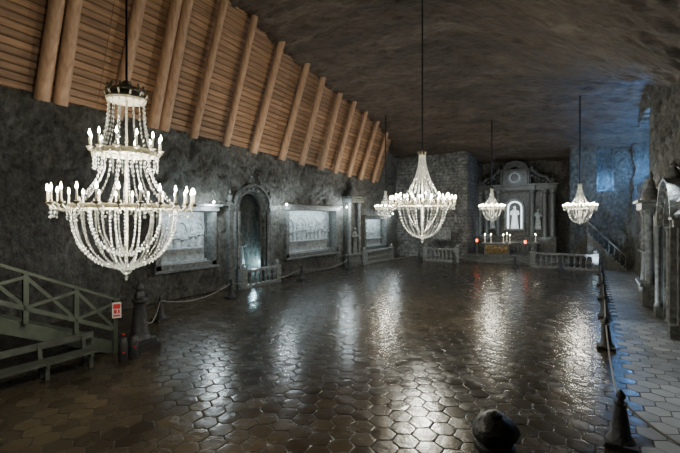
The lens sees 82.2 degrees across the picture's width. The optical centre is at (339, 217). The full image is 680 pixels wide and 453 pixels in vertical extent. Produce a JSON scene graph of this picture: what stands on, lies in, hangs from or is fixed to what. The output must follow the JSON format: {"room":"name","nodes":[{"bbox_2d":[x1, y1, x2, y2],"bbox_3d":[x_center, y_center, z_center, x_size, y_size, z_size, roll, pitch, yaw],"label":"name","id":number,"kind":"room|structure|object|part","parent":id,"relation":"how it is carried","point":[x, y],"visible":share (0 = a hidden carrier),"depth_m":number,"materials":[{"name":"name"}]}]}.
{"room":"underground chapel","nodes":[
{"label":"underground chapel","id":0,"kind":"room"},
{"bbox_2d":[0,86,398,323],"bbox_3d":[-4.755,-4.500,29.180,1.600,18.000,54.000,0,0,33],"label":"wall","id":1,"kind":"structure","parent":0,"point":[42,143],"depth_m":18.47,"materials":[{"name":"grey stone"}]},
{"bbox_2d":[150,202,222,274],"bbox_3d":[-8.608,1.055,21.732,1.150,3.690,4.300,0,0,33],"label":"relief","id":2,"kind":"object","parent":1,"relation":"attached to","point":[185,252],"visible":0.87,"depth_m":22.12,"materials":[{"name":"grey stone"}]},
{"bbox_2d":[0,0,390,181],"bbox_3d":[-5.247,-9.971,23.675,3.711,12.358,40.200,0,0,33],"label":"wood paneling","id":3,"kind":"structure","parent":1,"relation":"attached to","point":[101,34],"depth_m":21.09,"materials":[{"name":"beige wood"}]},
{"bbox_2d":[224,173,276,289],"bbox_3d":[-5.835,0.725,25.715,0.860,7.350,4.240,0,0,33],"label":"arched portal","id":4,"kind":"object","parent":1,"relation":"attached to","point":[266,208],"visible":0.98,"depth_m":25.47,"materials":[{"name":"grey stone"}]},
{"bbox_3d":[-5.865,1.090,25.734,0.650,6.620,3.240,0,0,33],"label":"moulding","id":5,"kind":"part","parent":4,"relation":"part of","materials":[{"name":"grey stone"}]},
{"bbox_3d":[-6.062,1.325,25.861,0.180,6.150,2.300,0,0,33],"label":"moulding","id":6,"kind":"part","parent":4,"relation":"part of","materials":[{"name":"grey stone"}]},
{"bbox_2d":[281,204,341,260],"bbox_3d":[-2.267,1.055,31.624,1.150,4.090,7.400,0,0,33],"label":"relief","id":7,"kind":"object","parent":1,"relation":"attached to","point":[303,231],"visible":0.99,"depth_m":31.66,"materials":[{"name":"grey stone"}]},
{"bbox_2d":[361,215,390,250],"bbox_3d":[3.615,1.505,40.800,1.150,3.590,5.600,0,0,33],"label":"relief","id":8,"kind":"object","parent":1,"relation":"attached to","point":[371,237],"visible":0.9,"depth_m":41.20,"materials":[{"name":"grey stone"}]},
{"bbox_2d":[0,256,679,452],"bbox_3d":[5.332,4.405,23.142,26.000,0.023,55.281,0,0,33],"label":"floor","id":9,"kind":"structure","parent":0,"point":[400,355],"depth_m":11.25,"materials":[{"name":"tile"}]},
{"bbox_2d":[0,331,102,381],"bbox_3d":[-8.428,3.937,10.154,0.649,0.940,4.000,0,0,33],"label":"bench","id":10,"kind":"object","parent":9,"relation":"on","point":[43,365],"visible":1,"depth_m":10.76,"materials":[{"name":"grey wood"}]},
{"bbox_3d":[-8.668,3.560,10.308,0.078,0.185,4.000,0,0,33],"label":"backrest","id":11,"kind":"part","parent":10,"relation":"part of","materials":[{"name":"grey wood"}]},
{"bbox_3d":[-8.382,3.940,10.124,0.500,0.070,4.000,0,0,33],"label":"seat","id":12,"kind":"part","parent":10,"relation":"part of","materials":[{"name":"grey wood"}]},
{"bbox_2d":[0,314,111,352],"bbox_3d":[-9.865,2.912,11.016,2.080,3.079,5.864,0,0,33],"label":"wooden staircase","id":13,"kind":"structure","parent":9,"relation":"on","point":[9,325],"depth_m":11.36,"materials":[{"name":"grey paint"}]},
{"bbox_2d":[0,263,119,353],"bbox_3d":[-8.709,2.271,10.596,0.160,4.258,5.293,0,0,33],"label":"stair railing","id":14,"kind":"object","parent":9,"relation":"on","point":[24,305],"visible":0.99,"depth_m":11.35,"materials":[{"name":"grey paint"}]},
{"bbox_3d":[-8.639,2.203,10.705,0.120,1.350,0.120,0,0,33],"label":"railing post","id":15,"kind":"part","parent":14,"relation":"part of","materials":[{"name":"grey paint"}]},
{"bbox_3d":[-8.717,2.394,10.547,0.080,2.580,5.202,0,0,33],"label":"rail","id":16,"kind":"part","parent":14,"relation":"part of","materials":[{"name":"grey paint"}]},
{"bbox_3d":[-8.706,1.438,10.600,0.160,2.592,5.285,0,0,33],"label":"handrail","id":17,"kind":"part","parent":14,"relation":"part of","materials":[{"name":"grey paint"}]},
{"bbox_3d":[-7.964,2.803,11.757,0.120,1.350,0.120,0,0,33],"label":"railing post","id":18,"kind":"part","parent":14,"relation":"part of","materials":[{"name":"grey paint"}]},
{"bbox_3d":[-7.344,3.540,12.725,0.120,1.720,0.120,0,0,33],"label":"railing post","id":19,"kind":"part","parent":14,"relation":"part of","materials":[{"name":"grey paint"}]},
{"bbox_2d":[112,302,120,317],"bbox_3d":[-7.214,2.980,12.603,0.260,0.500,0.051,0,0,-26],"label":"safety sign","id":20,"kind":"object","parent":14,"relation":"attached to","point":[116,307],"visible":1,"depth_m":12.59,"materials":[{"name":"red paint"}]},
{"bbox_2d":[118,334,138,361],"bbox_3d":[-6.550,3.981,12.095,0.285,0.838,0.561,0,0,42],"label":"fire extinguisher","id":21,"kind":"object","parent":9,"relation":"on","point":[133,342],"visible":1,"depth_m":11.99,"materials":[{"name":"red paint"}]},
{"bbox_2d":[127,283,160,353],"bbox_3d":[-6.740,3.290,13.111,0.950,2.220,0.950,0,0,33],"label":"bollard post","id":22,"kind":"object","parent":9,"relation":"on","point":[139,325],"visible":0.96,"depth_m":12.95,"materials":[{"name":"grey stone"}]},
{"bbox_2d":[151,295,169,321],"bbox_3d":[-7.753,3.860,16.812,0.540,1.080,0.540,0,0,33],"label":"stanchion","id":23,"kind":"object","parent":9,"relation":"on","point":[160,316],"visible":0.94,"depth_m":16.70,"materials":[{"name":"grey stone"}]},
{"bbox_2d":[163,284,229,301],"bbox_3d":[-6.870,3.775,19.115,0.044,0.387,4.722,0,0,21],"label":"rope","id":24,"kind":"object","parent":23,"relation":"hanging from","point":[228,284],"visible":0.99,"depth_m":18.81,"materials":[{"name":"beige fabric"}]},
{"bbox_2d":[224,279,237,299],"bbox_3d":[-5.988,3.860,21.418,0.540,1.080,0.540,0,0,33],"label":"stanchion","id":25,"kind":"object","parent":9,"relation":"on","point":[231,295],"visible":1,"depth_m":21.30,"materials":[{"name":"black metal"}]},
{"bbox_2d":[233,269,300,283],"bbox_3d":[-4.352,3.775,24.527,0.044,0.388,6.813,0,0,28],"label":"rope","id":26,"kind":"object","parent":25,"relation":"hanging from","point":[299,269],"visible":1,"depth_m":23.82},
{"bbox_2d":[238,259,280,289],"bbox_3d":[-5.173,3.615,25.469,0.400,1.570,3.500,0,0,33],"label":"balustrade","id":27,"kind":"object","parent":9,"relation":"on","point":[243,272],"visible":0.94,"depth_m":25.10,"materials":[{"name":"grey stone"}]},
{"bbox_3d":[-5.173,3.330,25.469,0.320,0.160,3.100,0,0,33],"label":"rail","id":28,"kind":"part","parent":27,"relation":"part of","materials":[{"name":"grey stone"}]},
{"bbox_2d":[296,265,306,280],"bbox_3d":[-2.716,3.860,27.635,0.540,1.080,0.540,0,0,33],"label":"stanchion","id":29,"kind":"object","parent":9,"relation":"on","point":[301,277],"visible":1,"depth_m":27.52,"materials":[{"name":"black metal"}]},
{"bbox_2d":[303,260,346,269],"bbox_3d":[-1.007,3.775,30.579,0.044,0.388,6.594,0,0,30],"label":"rope","id":30,"kind":"object","parent":29,"relation":"attached to","point":[346,260],"visible":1,"depth_m":29.79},
{"bbox_2d":[344,257,351,269],"bbox_3d":[0.702,3.860,33.522,0.540,1.080,0.540,0,0,33],"label":"stanchion","id":31,"kind":"object","parent":9,"relation":"on","point":[348,267],"visible":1,"depth_m":33.41,"materials":[{"name":"black metal"}]},
{"bbox_2d":[356,254,416,260],"bbox_3d":[4.339,3.750,36.417,9.082,0.338,0.044,0,0,-39],"label":"rope","id":32,"kind":"object","parent":31,"relation":"hanging from","point":[415,254],"visible":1,"depth_m":35.55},
{"bbox_2d":[341,180,365,266],"bbox_3d":[1.305,0.408,36.224,1.100,7.984,2.700,0,0,33],"label":"shrine","id":33,"kind":"object","parent":9,"relation":"on","point":[352,213],"visible":0.99,"depth_m":35.82,"materials":[{"name":"grey stone"}]},
{"bbox_3d":[1.305,-1.698,36.224,1.100,0.539,2.700,0,0,33],"label":"cornice","id":34,"kind":"part","parent":33,"relation":"part of","materials":[{"name":"grey stone"}]},
{"bbox_2d":[362,243,393,264],"bbox_3d":[3.927,3.565,39.294,0.400,1.670,6.400,0,0,33],"label":"balustrade","id":35,"kind":"object","parent":9,"relation":"on","point":[378,256],"visible":0.94,"depth_m":39.00,"materials":[{"name":"grey stone"}]},
{"bbox_3d":[3.927,3.230,39.294,0.320,0.160,6.000,0,0,33],"label":"rail","id":36,"kind":"part","parent":35,"relation":"part of","materials":[{"name":"grey stone"}]},
{"bbox_2d":[416,251,422,261],"bbox_3d":[7.976,3.860,39.311,0.540,1.080,0.540,0,0,33],"label":"stanchion","id":37,"kind":"object","parent":9,"relation":"on","point":[419,257],"visible":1,"depth_m":39.20,"materials":[{"name":"black metal"}]},
{"bbox_2d":[423,243,458,262],"bbox_3d":[10.193,3.515,39.434,3.600,1.770,0.400,0,0,33],"label":"balustrade","id":38,"kind":"object","parent":9,"relation":"on","point":[425,248],"visible":0.93,"depth_m":39.44,"materials":[{"name":"grey stone"}]},
{"bbox_3d":[10.193,3.130,39.434,3.200,0.160,0.320,0,0,33],"label":"rail","id":39,"kind":"part","parent":38,"relation":"part of","materials":[{"name":"grey stone"}]},
{"bbox_2d":[432,227,451,259],"bbox_3d":[10.798,2.700,41.304,1.940,3.400,1.940,0,0,-35],"label":"pulpit","id":40,"kind":"object","parent":9,"relation":"on","point":[442,237],"visible":0.8,"depth_m":40.68,"materials":[{"name":"grey stone"}]},
{"bbox_2d":[451,253,457,263],"bbox_3d":[10.953,3.860,37.284,0.540,1.080,0.540,0,0,33],"label":"stanchion","id":41,"kind":"object","parent":9,"relation":"on","point":[454,255],"visible":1,"depth_m":37.17,"materials":[{"name":"black metal"}]},
{"bbox_2d":[472,410,520,452],"bbox_3d":[1.884,3.375,4.755,0.950,2.050,0.950,0,0,33],"label":"bollard post","id":42,"kind":"object","parent":9,"relation":"on","point":[493,431],"visible":1,"depth_m":4.60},
{"bbox_2d":[511,256,518,268],"bbox_3d":[15.403,3.860,34.313,0.540,1.080,0.540,0,0,33],"label":"stanchion","id":43,"kind":"object","parent":9,"relation":"on","point":[515,261],"visible":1,"depth_m":34.20,"materials":[{"name":"black metal"}]},
{"bbox_2d":[463,250,569,266],"bbox_3d":[18.807,4.040,40.921,9.280,0.720,8.800,0,0,33],"label":"platform","id":44,"kind":"object","parent":9,"relation":"on","point":[487,258],"depth_m":38.27,"materials":[{"name":"grey stone"}]},
{"bbox_2d":[475,239,479,253],"bbox_3d":[14.223,2.930,40.533,0.600,1.500,0.571,0,0,33],"label":"lamp","id":45,"kind":"object","parent":44,"relation":"on","point":[476,252],"visible":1,"depth_m":40.44,"materials":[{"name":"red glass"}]},
{"bbox_2d":[482,242,512,254],"bbox_3d":[16.082,3.095,39.912,2.800,1.170,1.040,0,0,33],"label":"altar table","id":46,"kind":"object","parent":44,"relation":"on","point":[489,247],"visible":1,"depth_m":39.56,"materials":[{"name":"gold metal"}]},
{"bbox_2d":[478,161,559,252],"bbox_3d":[19.643,-1.376,43.800,8.700,10.112,1.550,0,0,33],"label":"altar","id":47,"kind":"object","parent":44,"relation":"on","point":[515,188],"visible":0.95,"depth_m":43.44,"materials":[{"name":"grey stone"}]},
{"bbox_2d":[489,210,495,227],"bbox_3d":[17.528,0.072,44.846,0.644,2.122,0.672,0,0,-14],"label":"statue","id":48,"kind":"object","parent":47,"relation":"on","point":[492,223],"visible":0.68,"depth_m":44.69,"materials":[{"name":"grey stone"}]},
{"bbox_2d":[510,206,518,228],"bbox_3d":[19.530,-0.079,43.613,0.767,2.526,0.800,0,0,-14],"label":"statue","id":49,"kind":"object","parent":47,"relation":"in","point":[514,224],"visible":1,"depth_m":43.44,"materials":[{"name":"white stone"}]},
{"bbox_3d":[19.854,-0.520,44.128,8.000,5.400,0.570,0,0,33],"label":"wall panel","id":50,"kind":"part","parent":47,"relation":"part of","materials":[{"name":"grey stone"}]},
{"bbox_2d":[534,209,541,227],"bbox_3d":[21.485,0.072,42.309,0.644,2.122,0.672,0,0,-14],"label":"statue","id":51,"kind":"object","parent":47,"relation":"on","point":[537,214],"visible":1,"depth_m":42.18,"materials":[{"name":"grey stone"}]},
{"bbox_2d":[502,241,539,252],"bbox_3d":[19.270,3.095,41.550,3.600,1.170,1.040,0,0,33],"label":"altar table","id":52,"kind":"object","parent":44,"relation":"on","point":[517,246],"visible":0.65,"depth_m":41.14,"materials":[{"name":"grey stone"}]},
{"bbox_2d":[522,240,527,255],"bbox_3d":[17.988,2.930,37.882,0.600,1.500,0.571,0,0,33],"label":"lamp","id":53,"kind":"object","parent":44,"relation":"on","point":[524,243],"visible":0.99,"depth_m":37.81,"materials":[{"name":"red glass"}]},
{"bbox_2d":[556,258,563,270],"bbox_3d":[18.523,3.860,32.788,0.540,1.080,0.540,0,0,33],"label":"stanchion","id":54,"kind":"object","parent":9,"relation":"on","point":[560,268],"visible":1,"depth_m":32.68,"materials":[{"name":"black metal"}]},
{"bbox_2d":[530,248,598,270],"bbox_3d":[19.243,3.515,33.633,5.100,1.770,0.400,0,0,33],"label":"balustrade","id":55,"kind":"object","parent":9,"relation":"on","point":[595,256],"visible":1,"depth_m":33.37,"materials":[{"name":"grey stone"}]},
{"bbox_3d":[19.243,3.130,33.633,4.700,0.160,0.320,0,0,33],"label":"rail","id":56,"kind":"part","parent":55,"relation":"part of","materials":[{"name":"grey stone"}]},
{"bbox_2d":[597,261,604,275],"bbox_3d":[20.125,3.860,30.098,0.540,1.080,0.540,0,0,33],"label":"stanchion","id":57,"kind":"object","parent":9,"relation":"on","point":[601,264],"visible":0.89,"depth_m":30.02,"materials":[{"name":"black metal"}]},
{"bbox_2d":[597,269,606,285],"bbox_3d":[17.061,3.860,25.411,0.540,1.080,0.540,0,0,33],"label":"stanchion","id":58,"kind":"object","parent":9,"relation":"on","point":[601,277],"visible":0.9,"depth_m":25.32,"materials":[{"name":"black metal"}]},
{"bbox_2d":[597,280,608,300],"bbox_3d":[14.213,3.860,21.060,0.540,1.080,0.540,0,0,33],"label":"stanchion","id":59,"kind":"object","parent":9,"relation":"on","point":[600,296],"visible":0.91,"depth_m":20.97,"materials":[{"name":"black metal"}]},
{"bbox_2d":[597,293,612,319],"bbox_3d":[11.688,3.860,17.214,0.540,1.080,0.540,0,0,33],"label":"stanchion","id":60,"kind":"object","parent":9,"relation":"on","point":[601,314],"visible":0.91,"depth_m":17.12,"materials":[{"name":"black metal"}]},
{"bbox_2d":[596,316,615,351],"bbox_3d":[8.960,3.860,13.143,0.540,1.080,0.540,0,0,33],"label":"stanchion","id":61,"kind":"object","parent":9,"relation":"on","point":[602,344],"visible":0.96,"depth_m":13.04,"materials":[{"name":"black metal"}]},
{"bbox_2d":[587,221,626,270],"bbox_3d":[23.166,2.337,33.916,2.858,4.128,1.490,0,0,33],"label":"stone staircase","id":62,"kind":"structure","parent":9,"relation":"on","point":[609,262],"depth_m":33.49,"materials":[{"name":"grey stone"}]},
{"bbox_2d":[603,389,639,452],"bbox_3d":[5.440,3.860,7.560,0.540,1.080,0.540,0,0,33],"label":"stanchion","id":63,"kind":"object","parent":9,"relation":"on","point":[619,438],"visible":1,"depth_m":7.46,"materials":[{"name":"black metal"}]},
{"bbox_2d":[605,325,617,391],"bbox_3d":[7.200,3.775,10.351,0.044,0.388,6.388,0,0,32],"label":"rope","id":64,"kind":"object","parent":63,"relation":"hanging from","point":[613,378],"visible":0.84,"depth_m":10.72,"materials":[{"name":"fabric"}]},
{"bbox_2d":[626,406,679,445],"bbox_3d":[5.946,3.751,6.404,0.044,0.336,2.320,0,0,-24],"label":"rope","id":65,"kind":"object","parent":63,"relation":"hanging from","point":[628,407],"visible":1,"depth_m":7.04,"materials":[{"name":"grey fabric"}]},
{"bbox_2d":[633,170,657,307],"bbox_3d":[15.962,0.954,20.176,1.100,6.892,2.700,0,0,33],"label":"column","id":66,"kind":"structure","parent":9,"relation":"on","point":[647,205],"depth_m":19.43,"materials":[{"name":"grey stone"}]},
{"bbox_3d":[15.962,-0.645,20.176,1.100,0.487,2.700,0,0,33],"label":"cornice","id":67,"kind":"part","parent":66,"relation":"part of","materials":[{"name":"grey stone"}]},
{"bbox_3d":[-6.770,3.950,26.314,1.000,0.900,1.100,0,0,33],"label":"pedestal","id":68,"kind":"object","parent":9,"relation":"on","visible":0},
{"bbox_2d":[240,233,245,268],"bbox_3d":[-6.730,2.241,26.296,0.800,2.526,0.767,0,0,-14],"label":"statue","id":69,"kind":"object","parent":68,"relation":"on","point":[242,242],"visible":0.38,"depth_m":26.20,"materials":[{"name":"grey stone"}]},
{"bbox_2d":[396,151,467,258],"bbox_3d":[9.356,-2.500,44.151,10.100,14.000,0.440,0,0,33],"label":"wall","id":70,"kind":"structure","parent":0,"point":[448,172],"depth_m":43.24,"materials":[{"name":"stone"}]},
{"bbox_2d":[229,0,679,163],"bbox_3d":[5.138,-8.225,22.839,30.000,10.046,56.000,0,0,33],"label":"ceiling","id":71,"kind":"structure","parent":0,"point":[524,67],"depth_m":24.30,"materials":[{"name":"grey stone"}]},
{"bbox_2d":[33,0,65,101],"bbox_3d":[-10.882,-8.727,15.076,3.192,8.117,0.564,0,0,30],"label":"log","id":72,"kind":"object","parent":71,"relation":"attached to","point":[54,13],"visible":1,"depth_m":15.26,"materials":[{"name":"brown wood"}]},
{"bbox_2d":[52,0,82,106],"bbox_3d":[-10.572,-8.704,15.564,3.197,8.114,0.559,0,0,33],"label":"log","id":73,"kind":"object","parent":71,"relation":"attached to","point":[65,65],"visible":1,"depth_m":15.75,"materials":[{"name":"brown wood"}]},
{"bbox_2d":[43,0,196,280],"bbox_3d":[-4.377,-6.057,7.996,2.717,14.713,2.717,0,0,44],"label":"chandelier","id":74,"kind":"object","parent":71,"relation":"hanging from","point":[124,93],"visible":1,"depth_m":7.78,"materials":[{"name":"glass"}]},
{"bbox_3d":[-5.296,-0.229,7.271,0.398,0.203,0.133,0,0,-38],"label":"arm","id":75,"kind":"part","parent":74,"relation":"part of","materials":[{"name":"beige paint"}]},
{"bbox_3d":[-5.077,-0.229,7.058,0.133,0.203,0.398,0,0,37],"label":"arm","id":76,"kind":"part","parent":74,"relation":"part of","materials":[{"name":"beige paint"}]},
{"bbox_3d":[-4.810,-0.229,6.909,0.133,0.203,0.398,0,0,22],"label":"arm","id":77,"kind":"part","parent":74,"relation":"part of","materials":[{"name":"beige paint"}]},
{"bbox_2d":[75,188,77,198],"bbox_3d":[-4.529,-0.415,6.705,0.031,0.190,0.031,0,0,29],"label":"candle","id":78,"kind":"object","parent":74,"relation":"on","point":[76,192],"depth_m":6.69,"materials":[{"name":"white wax"}]},
{"bbox_3d":[-4.514,-0.229,6.833,0.133,0.203,0.398,0,0,7],"label":"arm","id":79,"kind":"part","parent":74,"relation":"part of","materials":[{"name":"beige paint"}]},
{"bbox_3d":[-4.825,-1.329,7.563,0.192,0.202,0.133,0,0,-44],"label":"arm","id":80,"kind":"part","parent":74,"relation":"part of","materials":[{"name":"beige paint"}]},
{"bbox_3d":[-4.208,-0.229,6.838,0.133,0.203,0.398,0,0,-8],"label":"arm","id":81,"kind":"part","parent":74,"relation":"part of","materials":[{"name":"beige paint"}]},
{"bbox_3d":[-4.549,-1.329,7.396,0.133,0.202,0.192,0,0,16],"label":"arm","id":82,"kind":"part","parent":74,"relation":"part of","materials":[{"name":"beige paint"}]},
{"bbox_3d":[-4.226,-1.329,7.391,0.133,0.202,0.192,0,0,-14],"label":"arm","id":83,"kind":"part","parent":74,"relation":"part of","materials":[{"name":"beige paint"}]},
{"bbox_3d":[-3.914,-0.229,6.921,0.133,0.203,0.398,0,0,-23],"label":"arm","id":84,"kind":"part","parent":74,"relation":"part of","materials":[{"name":"beige paint"}]},
{"bbox_3d":[-4.377,-2.607,7.996,0.830,0.446,0.830,0,0,22],"label":"crown","id":85,"kind":"part","parent":74,"relation":"part of","materials":[{"name":"beige paint"}]},
{"bbox_3d":[-4.377,-0.880,7.996,0.041,3.700,0.041,0,0,-1],"label":"central stem","id":86,"kind":"part","parent":74,"relation":"part of","materials":[{"name":"beige paint"}]},
{"bbox_3d":[-3.943,-1.329,7.548,0.133,0.202,0.192,0,0,-44],"label":"arm","id":87,"kind":"part","parent":74,"relation":"part of","materials":[{"name":"beige paint"}]},
{"bbox_3d":[-3.651,-0.229,7.077,0.133,0.203,0.398,0,0,-38],"label":"arm","id":88,"kind":"part","parent":74,"relation":"part of","materials":[{"name":"beige paint"}]},
{"bbox_3d":[-3.777,-1.329,7.824,0.192,0.202,0.133,0,0,16],"label":"arm","id":89,"kind":"part","parent":74,"relation":"part of","materials":[{"name":"beige paint"}]},
{"bbox_3d":[-3.438,-0.229,7.296,0.398,0.203,0.133,0,0,37],"label":"arm","id":90,"kind":"part","parent":74,"relation":"part of","materials":[{"name":"beige paint"}]},
{"bbox_3d":[-3.771,-1.329,8.147,0.192,0.202,0.133,0,0,-14],"label":"arm","id":91,"kind":"part","parent":74,"relation":"part of","materials":[{"name":"beige paint"}]},
{"bbox_3d":[-3.289,-0.229,7.563,0.398,0.203,0.133,0,0,22],"label":"arm","id":92,"kind":"part","parent":74,"relation":"part of","materials":[{"name":"beige paint"}]},
{"bbox_3d":[-3.214,-0.229,7.859,0.398,0.203,0.133,0,0,7],"label":"arm","id":93,"kind":"part","parent":74,"relation":"part of","materials":[{"name":"beige paint"}]},
{"bbox_3d":[-3.218,-0.229,8.165,0.398,0.203,0.133,0,0,-8],"label":"arm","id":94,"kind":"part","parent":74,"relation":"part of","materials":[{"name":"beige paint"}]},
{"bbox_2d":[110,0,145,119],"bbox_3d":[-9.295,-8.562,17.577,3.153,8.016,0.555,0,0,29],"label":"log","id":95,"kind":"object","parent":71,"relation":"attached to","point":[138,6],"visible":0.72,"depth_m":17.55,"materials":[{"name":"brown wood"}]},
{"bbox_2d":[147,0,182,128],"bbox_3d":[-8.400,-8.385,19.041,3.094,7.814,0.553,0,0,33],"label":"log","id":96,"kind":"object","parent":71,"relation":"attached to","point":[156,107],"visible":0.99,"depth_m":19.02,"materials":[{"name":"brown wood"}]},
{"bbox_2d":[159,0,193,131],"bbox_3d":[-8.079,-8.364,19.542,3.076,7.810,0.565,0,0,33],"label":"log","id":97,"kind":"object","parent":71,"relation":"attached to","point":[186,9],"visible":0.94,"depth_m":19.49,"materials":[{"name":"brown wood"}]},
{"bbox_2d":[189,0,228,138],"bbox_3d":[-7.098,-8.193,21.136,2.954,7.593,0.477,0,0,30],"label":"log","id":98,"kind":"object","parent":71,"relation":"attached to","point":[209,66],"visible":1,"depth_m":21.02,"materials":[{"name":"brown wood"}]},
{"bbox_2d":[222,14,257,146],"bbox_3d":[-5.916,-8.001,23.036,2.871,7.385,0.462,0,0,33],"label":"log","id":99,"kind":"object","parent":71,"relation":"attached to","point":[253,22],"visible":0.98,"depth_m":22.88,"materials":[{"name":"brown wood"}]},
{"bbox_2d":[249,41,284,153],"bbox_3d":[-4.667,-7.761,25.077,2.847,7.117,0.550,0,0,28],"label":"log","id":100,"kind":"object","parent":71,"relation":"attached to","point":[254,148],"visible":0.94,"depth_m":24.89,"materials":[{"name":"brown wood"}]},
{"bbox_2d":[278,63,309,160],"bbox_3d":[-3.234,-7.447,27.451,2.708,6.706,0.532,0,0,29],"label":"log","id":101,"kind":"object","parent":71,"relation":"attached to","point":[300,88],"visible":0.96,"depth_m":27.27,"materials":[{"name":"brown wood"}]},
{"bbox_2d":[298,77,325,165],"bbox_3d":[-2.103,-7.253,29.282,2.611,6.503,0.516,0,0,37],"label":"log","id":102,"kind":"object","parent":71,"relation":"attached to","point":[313,116],"visible":0.95,"depth_m":29.12,"materials":[{"name":"brown wood"}]},
{"bbox_2d":[318,93,342,169],"bbox_3d":[-0.789,-7.005,31.416,2.507,6.201,0.500,0,0,37],"label":"log","id":103,"kind":"object","parent":71,"relation":"attached to","point":[328,138],"visible":0.95,"depth_m":31.26,"materials":[{"name":"brown wood"}]},
{"bbox_2d":[332,101,356,173],"bbox_3d":[0.372,-6.872,33.261,2.465,6.098,0.508,0,0,33],"label":"log","id":104,"kind":"object","parent":71,"relation":"attached to","point":[353,103],"visible":0.96,"depth_m":33.08,"materials":[{"name":"brown wood"}]},
{"bbox_2d":[346,112,367,176],"bbox_3d":[1.559,-6.680,35.166,2.350,5.883,0.452,0,0,36],"label":"log","id":105,"kind":"object","parent":71,"relation":"attached to","point":[358,139],"visible":0.95,"depth_m":35.02,"materials":[{"name":"brown wood"}]},
{"bbox_2d":[357,121,379,179],"bbox_3d":[2.733,-6.495,37.068,2.316,5.695,0.490,0,0,27],"label":"log","id":106,"kind":"object","parent":71,"relation":"attached to","point":[375,128],"visible":0.97,"depth_m":36.92,"materials":[{"name":"brown wood"}]},
{"bbox_2d":[370,132,388,182],"bbox_3d":[3.996,-6.092,39.227,2.079,5.085,0.495,0,0,33],"label":"log","id":107,"kind":"object","parent":71,"relation":"attached to","point":[382,147],"visible":0.91,"depth_m":39.09,"materials":[{"name":"brown wood"}]},
{"bbox_2d":[375,115,395,220],"bbox_3d":[4.112,-4.735,35.137,1.989,10.042,1.989,0,0,10],"label":"chandelier","id":108,"kind":"object","parent":71,"relation":"hanging from","point":[385,198],"visible":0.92,"depth_m":35.09,"materials":[{"name":"glass"}]},
{"bbox_2d":[389,0,456,242],"bbox_3d":[3.732,-5.463,17.682,3.014,13.186,3.014,0,0,-10],"label":"chandelier","id":109,"kind":"object","parent":71,"relation":"hanging from","point":[422,156],"visible":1,"depth_m":17.57,"materials":[{"name":"glass"}]},
{"bbox_3d":[3.732,-2.960,17.682,0.430,0.280,0.430,0,0,-10],"label":"crown","id":110,"kind":"part","parent":109,"relation":"part of","materials":[{"name":"beige paint"}]},
{"bbox_3d":[3.732,-1.100,17.682,0.041,3.800,0.041,0,0,-10],"label":"central stem","id":111,"kind":"part","parent":109,"relation":"part of","materials":[{"name":"beige paint"}]},
{"bbox_2d":[479,120,504,220],"bbox_3d":[13.204,-4.259,33.941,2.170,9.306,2.170,0,0,27],"label":"chandelier","id":112,"kind":"object","parent":71,"relation":"hanging from","point":[491,189],"visible":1,"depth_m":33.91,"materials":[{"name":"glass"}]},
{"bbox_2d":[563,96,597,223],"bbox_3d":[17.034,-4.350,27.685,2.170,9.786,2.170,0,0,-24],"label":"chandelier","id":113,"kind":"object","parent":71,"relation":"hanging from","point":[569,208],"visible":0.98,"depth_m":27.64,"materials":[{"name":"glass"}]},
{"bbox_2d":[466,151,482,252],"bbox_3d":[15.402,-2.500,44.410,0.200,14.000,7.400,0,0,33],"label":"wall","id":114,"kind":"structure","parent":0,"point":[475,168],"depth_m":43.46,"materials":[{"name":"stone"}]},
{"bbox_2d":[483,159,569,251],"bbox_3d":[21.300,-2.500,44.809,10.500,14.000,0.447,0,0,33],"label":"wall","id":115,"kind":"structure","parent":0,"point":[561,169],"depth_m":42.87,"materials":[{"name":"grey stone"}]},
{"bbox_2d":[570,146,634,268],"bbox_3d":[25.367,-4.000,34.569,8.600,17.000,1.587,0,0,33],"label":"wall","id":116,"kind":"structure","parent":0,"point":[607,173],"depth_m":35.14,"materials":[{"name":"grey stone"}]},
{"bbox_2d":[631,76,679,277],"bbox_3d":[15.448,-3.500,16.824,1.852,16.000,55.000,0,0,33],"label":"wall","id":117,"kind":"structure","parent":0,"point":[659,114],"depth_m":22.07,"materials":[{"name":"grey stone"}]},
{"bbox_2d":[653,160,679,339],"bbox_3d":[13.466,1.025,15.837,0.860,6.750,4.640,0,0,33],"label":"arched portal","id":118,"kind":"object","parent":117,"relation":"attached to","point":[667,228],"visible":1,"depth_m":14.74,"materials":[{"name":"grey stone"}]}
]}

